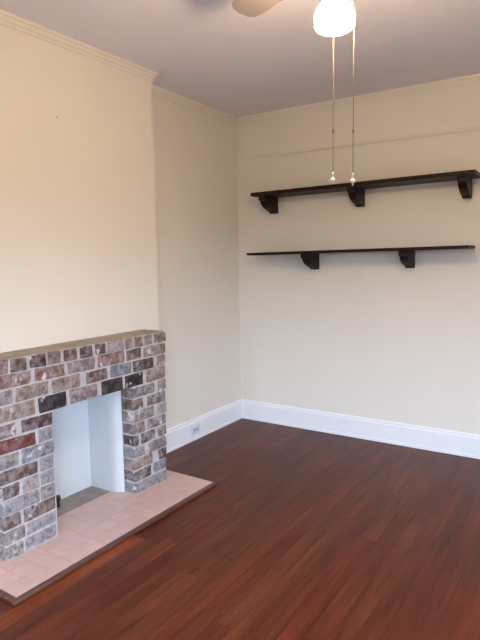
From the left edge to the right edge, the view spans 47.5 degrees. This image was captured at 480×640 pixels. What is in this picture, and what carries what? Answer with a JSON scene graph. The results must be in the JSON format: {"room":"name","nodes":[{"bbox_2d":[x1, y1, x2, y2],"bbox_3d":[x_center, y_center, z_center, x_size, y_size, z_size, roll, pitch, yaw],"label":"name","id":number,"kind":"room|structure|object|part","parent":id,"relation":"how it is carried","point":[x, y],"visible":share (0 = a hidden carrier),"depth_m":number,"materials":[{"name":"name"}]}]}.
{"room":"living room","nodes":[
{"label":"living room","id":0,"kind":"room"},
{"bbox_2d":[0,24,158,352],"bbox_3d":[-1.027,-0.203,2.995,0.210,2.559,1.466,3,8,33],"label":"wall","id":1,"kind":"structure","parent":0,"point":[78,243],"depth_m":2.94,"materials":[{"name":"beige paint"}]},
{"bbox_2d":[0,9,479,124],"bbox_3d":[0.257,-1.334,1.678,3.607,0.052,4.553,3,8,33],"label":"trim","id":2,"kind":"structure","parent":1,"relation":"attached to","point":[10,20],"depth_m":3.67,"materials":[{"name":"beige paint"}]},
{"bbox_2d":[152,95,240,429],"bbox_3d":[-1.323,-0.133,2.779,0.120,2.639,4.673,3,8,33],"label":"wall","id":3,"kind":"structure","parent":0,"point":[196,167],"depth_m":4.19,"materials":[{"name":"beige paint"}]},
{"bbox_2d":[165,399,241,453],"bbox_3d":[-0.320,0.844,4.295,0.024,0.166,1.256,3,8,33],"label":"baseboard","id":4,"kind":"structure","parent":3,"relation":"attached to","point":[177,436],"depth_m":4.33,"materials":[{"name":"white paint"}]},
{"bbox_2d":[191,423,199,435],"bbox_3d":[-0.346,0.850,4.238,0.008,0.070,0.114,3,8,33],"label":"electrical outlet","id":5,"kind":"object","parent":4,"relation":"attached to","point":[195,429],"visible":1,"depth_m":4.24,"materials":[{"name":"plastic"}]},
{"bbox_2d":[0,418,479,639],"bbox_3d":[0.295,1.222,1.968,3.847,0.080,4.793,3,8,33],"label":"floor","id":6,"kind":"structure","parent":0,"point":[301,534],"depth_m":2.56,"materials":[{"name":"brown wood"}]},
{"bbox_2d":[0,469,216,605],"bbox_3d":[-0.796,1.073,2.981,0.636,0.019,1.408,3,8,33],"label":"hearth","id":7,"kind":"object","parent":6,"relation":"on","point":[91,521],"visible":0.7,"depth_m":2.84,"materials":[{"name":"tile"}]},
{"bbox_2d":[56,495,60,507],"bbox_3d":[-1.025,1.023,3.075,0.027,0.066,0.027,-5,8,-34],"label":"gas pipe","id":8,"kind":"object","parent":7,"relation":"on","point":[58,498],"visible":0.92,"depth_m":3.07,"materials":[{"name":"black metal"}]},
{"bbox_2d":[0,329,166,561],"bbox_3d":[-0.910,0.585,3.031,0.346,0.943,1.159,3,8,33],"label":"fireplace","id":9,"kind":"object","parent":7,"relation":"on","point":[78,415],"visible":1,"depth_m":2.97,"materials":[{"name":"brick"}]},
{"bbox_2d":[0,0,479,116],"bbox_3d":[0.256,-1.410,1.669,3.847,0.100,4.793,3,8,33],"label":"ceiling","id":10,"kind":"structure","parent":0,"point":[212,54],"depth_m":2.97,"materials":[{"name":"paint"}]},
{"bbox_2d":[232,0,355,185],"bbox_3d":[0.318,-0.921,1.837,0.814,0.911,0.814,0,7,10],"label":"ceiling fan","id":11,"kind":"object","parent":10,"relation":"hanging from","point":[333,18],"visible":1,"depth_m":1.81,"materials":[{"name":"white glass"}]},
{"bbox_3d":[0.113,-1.249,2.085,0.131,0.029,0.395,-5,8,-35],"label":"blade","id":12,"kind":"part","parent":11,"relation":"part of","materials":[{"name":"beige wood"}]},
{"bbox_3d":[0.327,-0.833,1.912,0.006,0.655,0.032,0,7,11],"label":"pull chain","id":13,"kind":"part","parent":11,"relation":"part of","materials":[{"name":"gold metal"}]},
{"bbox_3d":[0.317,-1.038,1.824,0.136,0.142,0.136,3,8,33],"label":"lamp shade","id":14,"kind":"part","parent":11,"relation":"part of","materials":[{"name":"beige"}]},
{"bbox_3d":[0.380,-0.824,1.876,0.034,0.666,0.006,-4,7,-28],"label":"pull chain","id":15,"kind":"part","parent":11,"relation":"part of","materials":[{"name":"gold metal"}]},
{"bbox_2d":[237,83,479,434],"bbox_3d":[1.542,-0.289,3.773,3.847,2.639,0.120,3,8,33],"label":"wall","id":16,"kind":"structure","parent":0,"point":[361,334],"depth_m":4.07,"materials":[{"name":"beige paint"}]},
{"bbox_2d":[237,126,479,160],"bbox_3d":[1.491,-1.261,3.607,3.607,0.026,0.014,3,8,33],"label":"trim","id":17,"kind":"structure","parent":16,"relation":"attached to","point":[474,127],"depth_m":3.97,"materials":[{"name":"beige paint"}]},
{"bbox_2d":[241,399,479,458],"bbox_3d":[1.520,0.868,3.843,3.607,0.166,0.024,3,8,33],"label":"baseboard","id":18,"kind":"structure","parent":16,"relation":"attached to","point":[458,443],"depth_m":4.18,"materials":[{"name":"white paint"}]},
{"bbox_2d":[247,245,474,268],"bbox_3d":[0.816,-0.446,4.003,1.652,0.142,0.250,2,7,33],"label":"wall shelf","id":19,"kind":"object","parent":16,"relation":"attached to","point":[310,259],"visible":1,"depth_m":3.84,"materials":[{"name":"brown wood"}]},
{"bbox_2d":[250,169,479,213],"bbox_3d":[0.838,-0.903,3.939,1.640,0.153,0.240,2,7,33],"label":"wall shelf","id":20,"kind":"object","parent":16,"relation":"attached to","point":[268,200],"visible":1,"depth_m":3.85,"materials":[{"name":"brown wood"}]}
]}

